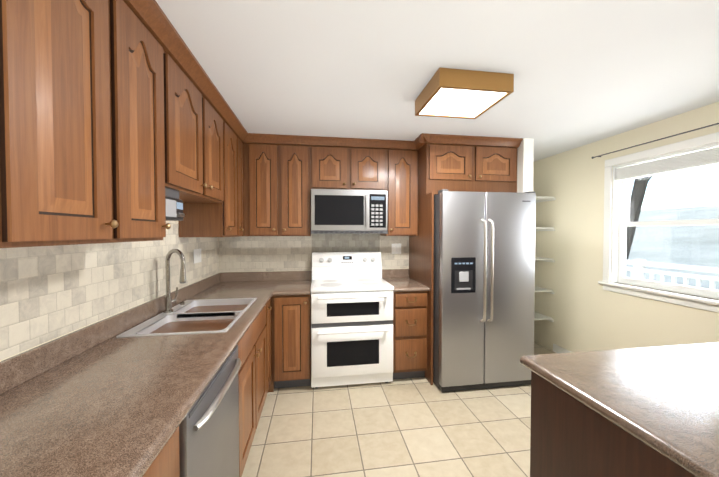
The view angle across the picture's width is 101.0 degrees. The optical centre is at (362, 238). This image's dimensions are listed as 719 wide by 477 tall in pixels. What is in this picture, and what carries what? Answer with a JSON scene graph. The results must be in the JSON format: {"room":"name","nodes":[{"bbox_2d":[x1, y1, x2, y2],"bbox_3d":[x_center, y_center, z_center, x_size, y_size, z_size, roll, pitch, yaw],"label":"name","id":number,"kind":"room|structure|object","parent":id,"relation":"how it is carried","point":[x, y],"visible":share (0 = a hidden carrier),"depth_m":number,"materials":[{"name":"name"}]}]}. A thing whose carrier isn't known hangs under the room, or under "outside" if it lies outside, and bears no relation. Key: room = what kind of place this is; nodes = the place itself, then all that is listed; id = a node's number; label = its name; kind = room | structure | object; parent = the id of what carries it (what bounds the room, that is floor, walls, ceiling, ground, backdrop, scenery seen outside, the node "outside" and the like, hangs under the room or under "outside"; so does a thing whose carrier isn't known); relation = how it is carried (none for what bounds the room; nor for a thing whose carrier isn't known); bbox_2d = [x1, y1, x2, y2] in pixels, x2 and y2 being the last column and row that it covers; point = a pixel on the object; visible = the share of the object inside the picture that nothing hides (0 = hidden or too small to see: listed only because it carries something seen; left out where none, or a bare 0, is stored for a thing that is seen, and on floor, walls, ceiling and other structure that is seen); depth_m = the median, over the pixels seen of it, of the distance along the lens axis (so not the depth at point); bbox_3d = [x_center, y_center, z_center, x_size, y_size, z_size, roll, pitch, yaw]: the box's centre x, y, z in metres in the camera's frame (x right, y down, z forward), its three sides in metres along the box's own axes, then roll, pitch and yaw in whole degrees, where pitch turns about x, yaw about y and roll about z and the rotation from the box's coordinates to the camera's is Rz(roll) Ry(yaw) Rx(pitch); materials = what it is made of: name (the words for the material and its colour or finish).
{"room":"kitchen","nodes":[
{"label":"kitchen","id":0,"kind":"room"},
{"bbox_2d":[0,225,218,361],"bbox_3d":[-1.217,0.238,0.661,0.150,2.370,5.800,0,1,-9],"label":"wall","id":1,"kind":"structure","parent":0,"point":[94,322],"depth_m":1.34,"materials":[{"name":"paint"}]},
{"bbox_2d":[0,0,123,247],"bbox_3d":[-1.000,-0.465,0.822,0.328,0.970,0.379,0,1,-9],"label":"upper cabinet","id":2,"kind":"object","parent":1,"relation":"attached to","point":[117,117],"depth_m":0.82,"materials":[{"name":"brown wood"}]},
{"bbox_2d":[0,221,219,359],"bbox_3d":[-1.265,0.069,1.480,0.002,0.640,3.340,0,1,-9],"label":"tile backsplash","id":3,"kind":"structure","parent":1,"relation":"attached to","point":[47,293],"depth_m":1.31,"materials":[{"name":"beige tile"}]},
{"bbox_2d":[193,249,201,263],"bbox_3d":[-1.416,0.150,2.551,0.007,0.120,0.160,0,1,-9],"label":"electrical outlet plate","id":4,"kind":"object","parent":3,"relation":"attached to","point":[197,255],"visible":0.96,"depth_m":2.54,"materials":[{"name":"white plastic"}]},
{"bbox_2d":[0,273,219,392],"bbox_3d":[-1.253,0.442,1.488,0.020,0.100,3.338,0,1,-9],"label":"backsplash","id":5,"kind":"structure","parent":1,"relation":"attached to","point":[17,369],"depth_m":1.24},
{"bbox_2d":[120,0,171,241],"bbox_3d":[-1.055,-0.473,1.190,0.328,0.970,0.365,0,1,-9],"label":"upper cabinet","id":6,"kind":"object","parent":1,"relation":"attached to","point":[145,40],"depth_m":1.22,"materials":[{"name":"brown wood"}]},
{"bbox_2d":[172,36,207,199],"bbox_3d":[-1.117,-0.611,1.598,0.328,0.710,0.464,0,1,-9],"label":"upper cabinet","id":7,"kind":"object","parent":1,"relation":"attached to","point":[189,89],"depth_m":1.64,"materials":[{"name":"brown wood"}]},
{"bbox_2d":[165,187,184,220],"bbox_3d":[-1.073,-0.173,1.502,0.248,0.159,0.215,0,1,-9],"label":"under-cabinet radio","id":8,"kind":"object","parent":7,"relation":"attached to","point":[174,206],"visible":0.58,"depth_m":1.52,"materials":[{"name":"grey plastic"}]},
{"bbox_2d":[183,84,227,203],"bbox_3d":[-1.183,-0.620,2.030,0.328,0.710,0.410,0,1,-9],"label":"upper cabinet","id":9,"kind":"object","parent":1,"relation":"attached to","point":[217,114],"depth_m":2.11,"materials":[{"name":"brown wood"}]},
{"bbox_2d":[178,112,239,236],"bbox_3d":[-1.242,-0.498,2.423,0.328,0.970,0.379,0,1,-9],"label":"upper cabinet","id":10,"kind":"object","parent":1,"relation":"attached to","point":[199,220],"depth_m":2.29,"materials":[{"name":"brown wood"}]},
{"bbox_2d":[240,128,243,235],"bbox_3d":[-1.286,-0.504,2.715,0.328,0.970,0.210,0,1,-9],"label":"upper cabinet","id":11,"kind":"object","parent":1,"relation":"attached to","point":[241,129],"depth_m":2.79,"materials":[{"name":"brown wood"}]},
{"bbox_2d":[352,138,387,189],"bbox_3d":[0.034,-0.748,3.182,0.386,0.500,0.328,0,1,-9],"label":"upper cabinet","id":12,"kind":"object","parent":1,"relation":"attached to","point":[369,157],"depth_m":3.02,"materials":[{"name":"brown wood"}]},
{"bbox_2d":[380,140,419,235],"bbox_3d":[0.394,-0.514,3.241,0.343,0.970,0.328,0,1,-9],"label":"upper cabinet","id":13,"kind":"object","parent":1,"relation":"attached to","point":[403,206],"depth_m":3.08,"materials":[{"name":"brown wood"}]},
{"bbox_2d":[416,133,475,203],"bbox_3d":[0.823,-0.718,3.180,0.484,0.560,0.568,0,1,-9],"label":"upper cabinet","id":14,"kind":"object","parent":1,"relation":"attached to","point":[445,162],"depth_m":2.91,"materials":[{"name":"brown wood"}]},
{"bbox_2d":[256,133,287,235],"bbox_3d":[-0.933,-0.510,3.040,0.358,0.970,0.328,0,1,-9],"label":"upper cabinet","id":15,"kind":"object","parent":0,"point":[271,151],"depth_m":2.88,"materials":[{"name":"brown wood"}]},
{"bbox_2d":[288,136,311,235],"bbox_3d":[-0.727,-0.511,3.071,0.377,0.970,0.328,0,1,-9],"label":"upper cabinet","id":16,"kind":"object","parent":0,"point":[299,147],"depth_m":2.92,"materials":[{"name":"brown wood"}]},
{"bbox_2d":[220,269,407,280],"bbox_3d":[-0.475,0.405,3.284,2.056,0.100,0.020,0,1,-9],"label":"backsplash","id":17,"kind":"structure","parent":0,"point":[279,275],"depth_m":3.21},
{"bbox_2d":[220,234,408,271],"bbox_3d":[-0.460,0.259,3.294,2.075,0.623,0.002,0,1,-9],"label":"tile backsplash","id":18,"kind":"structure","parent":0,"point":[239,253],"depth_m":3.25,"materials":[{"name":"beige tile"}]},
{"bbox_2d":[392,243,400,253],"bbox_3d":[0.392,0.117,3.410,0.115,0.120,0.007,0,1,-9],"label":"outlet","id":19,"kind":"object","parent":18,"relation":"attached to","point":[396,248],"visible":1,"depth_m":3.41,"materials":[{"name":"white plastic"}]},
{"bbox_2d":[312,136,351,189],"bbox_3d":[-0.348,-0.747,3.124,0.386,0.500,0.328,0,1,-9],"label":"upper cabinet","id":20,"kind":"object","parent":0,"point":[331,156],"depth_m":2.96,"materials":[{"name":"brown wood"}]},
{"bbox_2d":[311,189,387,233],"bbox_3d":[-0.149,-0.270,3.116,0.764,0.437,0.420,0,1,-9],"label":"microwave","id":21,"kind":"object","parent":20,"relation":"attached to","point":[341,211],"visible":1,"depth_m":2.93,"materials":[{"name":"silver metal"}]},
{"bbox_2d":[242,341,555,476],"bbox_3d":[0.766,1.467,0.986,4.260,0.100,5.900,0,1,-9],"label":"floor","id":22,"kind":"structure","parent":0,"point":[416,427],"depth_m":2.13,"materials":[{"name":"tile"}]},
{"bbox_2d":[152,433,179,476],"bbox_3d":[-0.821,0.987,0.642,0.618,0.875,0.454,0,1,-9],"label":"base cabinet","id":23,"kind":"object","parent":22,"relation":"on","point":[169,466],"depth_m":0.83,"materials":[{"name":"brown wood"}]},
{"bbox_2d":[179,344,241,476],"bbox_3d":[-0.860,0.973,1.187,0.648,0.856,0.620,0,1,-9],"label":"dishwasher","id":24,"kind":"object","parent":22,"relation":"on","point":[209,435],"visible":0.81,"depth_m":1.16,"materials":[{"name":"grey metal"}]},
{"bbox_2d":[238,317,259,476],"bbox_3d":[-0.990,0.964,1.753,0.618,0.875,0.516,0,1,-9],"label":"base cabinet","id":25,"kind":"object","parent":22,"relation":"on","point":[249,351],"depth_m":1.77,"materials":[{"name":"brown wood"}]},
{"bbox_2d":[260,309,271,415],"bbox_3d":[-1.048,0.956,2.139,0.618,0.875,0.576,0,1,-9],"label":"base cabinet","id":26,"kind":"object","parent":22,"relation":"on","point":[265,325],"depth_m":2.35,"materials":[{"name":"brown wood"}]},
{"bbox_2d":[268,301,271,320],"bbox_3d":[-1.099,0.949,2.474,0.618,0.875,0.219,0,1,-9],"label":"base cabinet","id":27,"kind":"object","parent":22,"relation":"on","point":[269,302],"depth_m":2.56,"materials":[{"name":"brown wood"}]},
{"bbox_2d":[272,293,310,391],"bbox_3d":[-0.687,0.940,2.930,0.351,0.875,0.677,0,1,-9],"label":"base cabinet","id":28,"kind":"object","parent":22,"relation":"on","point":[291,312],"depth_m":2.66,"materials":[{"name":"brown wood"}]},
{"bbox_2d":[0,281,279,476],"bbox_3d":[-0.948,0.511,1.536,0.638,0.040,3.338,0,1,-9],"label":"countertop","id":29,"kind":"structure","parent":28,"relation":"on","point":[114,409],"depth_m":0.92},
{"bbox_2d":[160,249,191,312],"bbox_3d":[-1.203,0.271,1.914,0.165,0.413,0.147,0,1,-9],"label":"faucet","id":30,"kind":"object","parent":29,"relation":"on","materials":[{"name":"silver metal"}]},
{"bbox_2d":[116,297,255,336],"bbox_3d":[-1.028,0.578,1.911,0.515,0.201,0.800,0,1,-9],"label":"sink","id":31,"kind":"object","parent":29,"relation":"in","point":[197,314],"depth_m":1.88,"materials":[{"name":"white ceramic"}]},
{"bbox_2d":[272,281,311,292],"bbox_3d":[-0.674,0.482,2.943,0.325,0.040,0.638,0,1,-9],"label":"countertop","id":32,"kind":"structure","parent":28,"relation":"on","point":[285,286],"depth_m":2.81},
{"bbox_2d":[311,252,393,387],"bbox_3d":[-0.126,0.764,2.985,0.764,1.222,0.698,0,1,-9],"label":"range","id":33,"kind":"object","parent":22,"relation":"on","point":[351,318],"visible":1,"depth_m":2.72,"materials":[{"name":"white metal"}]},
{"bbox_2d":[393,289,428,379],"bbox_3d":[0.418,0.936,3.127,0.340,0.875,0.618,0,1,-9],"label":"base cabinet","id":34,"kind":"object","parent":22,"relation":"on","point":[410,310],"depth_m":2.82,"materials":[{"name":"brown wood"}]},
{"bbox_2d":[382,277,427,292],"bbox_3d":[0.418,0.479,3.108,0.343,0.040,0.638,0,1,-9],"label":"countertop","id":35,"kind":"structure","parent":34,"relation":"on","point":[401,284],"depth_m":2.92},
{"bbox_2d":[433,189,535,391],"bbox_3d":[1.091,0.461,3.057,0.906,1.803,0.904,0,1,-9],"label":"fridge","id":36,"kind":"object","parent":22,"relation":"on","point":[484,290],"visible":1,"depth_m":2.67,"materials":[{"name":"grey metal"}]},
{"bbox_2d":[524,362,707,476],"bbox_3d":[1.384,0.979,0.976,1.274,0.876,0.721,0,1,-9],"label":"base cabinet","id":37,"kind":"object","parent":22,"relation":"on","point":[569,437],"depth_m":0.99,"materials":[{"name":"brown wood"}]},
{"bbox_2d":[524,342,718,476],"bbox_3d":[1.385,0.522,0.962,1.296,0.040,0.790,0,1,-9],"label":"countertop","id":38,"kind":"structure","parent":37,"relation":"on","point":[669,395],"depth_m":0.99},
{"bbox_2d":[155,0,718,161],"bbox_3d":[0.766,-1.003,0.936,4.260,0.100,5.900,0,1,-9],"label":"ceiling","id":39,"kind":"structure","parent":0,"point":[585,72],"depth_m":1.61,"materials":[{"name":"paint"}]},
{"bbox_2d":[415,68,513,118],"bbox_3d":[0.631,-0.920,1.924,0.460,0.104,0.430,0,1,-9],"label":"ceiling light fixture","id":40,"kind":"object","parent":39,"relation":"attached to","point":[457,93],"visible":1,"depth_m":1.79,"materials":[{"name":"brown plastic"}]},
{"bbox_2d":[517,138,533,192],"bbox_3d":[1.583,0.182,3.411,0.110,2.370,0.900,0,1,-9],"label":"wall","id":41,"kind":"structure","parent":0,"point":[525,154],"depth_m":2.95,"materials":[{"name":"paint"}]},
{"bbox_2d":[476,136,519,192],"bbox_3d":[1.302,-0.720,3.253,0.484,0.560,0.568,0,1,-9],"label":"upper cabinet","id":42,"kind":"object","parent":41,"relation":"attached to","point":[496,157],"depth_m":2.97,"materials":[{"name":"brown wood"}]},
{"bbox_2d":[533,102,718,351],"bbox_3d":[2.748,0.226,1.262,0.150,2.370,5.500,0,1,-9],"label":"wall","id":43,"kind":"structure","parent":0,"point":[586,314],"depth_m":3.10,"materials":[{"name":"paint"}]},
{"bbox_2d":[553,344,570,352],"bbox_3d":[2.698,1.370,1.075,0.012,0.090,5.100,0,1,-9],"label":"baseboard","id":44,"kind":"structure","parent":43,"relation":"attached to","point":[557,349],"depth_m":3.50,"materials":[{"name":"white wood"}]},
{"bbox_2d":[592,123,718,158],"bbox_3d":[2.461,-0.813,2.431,0.060,0.022,1.232,0,1,-9],"label":"curtain rod","id":45,"kind":"object","parent":43,"relation":"attached to","point":[658,139],"visible":1,"depth_m":2.43,"materials":[{"name":"grey metal"}]},
{"bbox_2d":[598,132,718,312],"bbox_3d":[2.540,-0.121,2.457,0.198,1.285,1.060,0,1,-9],"label":"window","id":46,"kind":"structure","parent":43,"relation":"in","point":[617,197],"depth_m":2.58,"materials":[{"name":"white"}]},
{"bbox_3d":[1.925,0.171,3.993,0.960,2.370,0.150,0,1,-9],"label":"wall","id":47,"kind":"structure","parent":0,"visible":0},
{"bbox_2d":[534,196,555,321],"bbox_3d":[1.946,0.251,3.719,0.696,1.520,0.398,0,1,-9],"label":"shelf","id":48,"kind":"object","parent":47,"relation":"attached to","point":[538,316],"visible":0.27,"depth_m":3.61,"materials":[{"name":"white wood"}]},
{"label":"outside","id":49,"kind":"structure","parent":0,"visible":0},
{"bbox_3d":[3.404,1.435,4.268,2.020,0.130,10.000,0,1,-9],"label":"floor","id":50,"kind":"structure","parent":49,"visible":0},
{"bbox_2d":[626,259,718,289],"bbox_3d":[4.254,0.843,4.385,0.100,1.050,10.000,0,1,-9],"label":"railing","id":51,"kind":"object","parent":50,"relation":"on","point":[641,266],"depth_m":4.08,"materials":[{"name":"white"}]},
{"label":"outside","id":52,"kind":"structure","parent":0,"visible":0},
{"bbox_2d":[626,272,718,289],"bbox_3d":[37.192,2.313,35.705,77.500,0.200,100.000,0,1,-9],"label":"ground","id":53,"kind":"structure","parent":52,"point":[693,284],"depth_m":17.77,"materials":[{"name":"white"}]},
{"bbox_2d":[630,177,641,215],"bbox_3d":[8.827,-5.333,6.646,10.774,16.302,13.944,0,1,-9],"label":"tree","id":54,"kind":"object","parent":53,"relation":"on","point":[636,184],"depth_m":8.27,"materials":[{"name":"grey plant"}]},
{"bbox_2d":[626,176,652,264],"bbox_3d":[6.232,-5.113,8.979,7.262,15.761,6.205,0,1,-9],"label":"tree","id":55,"kind":"object","parent":53,"relation":"on","point":[639,202],"depth_m":7.45,"materials":[{"name":"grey plant"}]},
{"bbox_2d":[626,205,718,282],"bbox_3d":[46.832,-2.065,37.076,58.000,8.500,100.000,0,1,-9],"label":"outdoor background","id":56,"kind":"structure","parent":53,"relation":"on","point":[661,245],"depth_m":30.74,"materials":[{"name":"white"}]}
]}

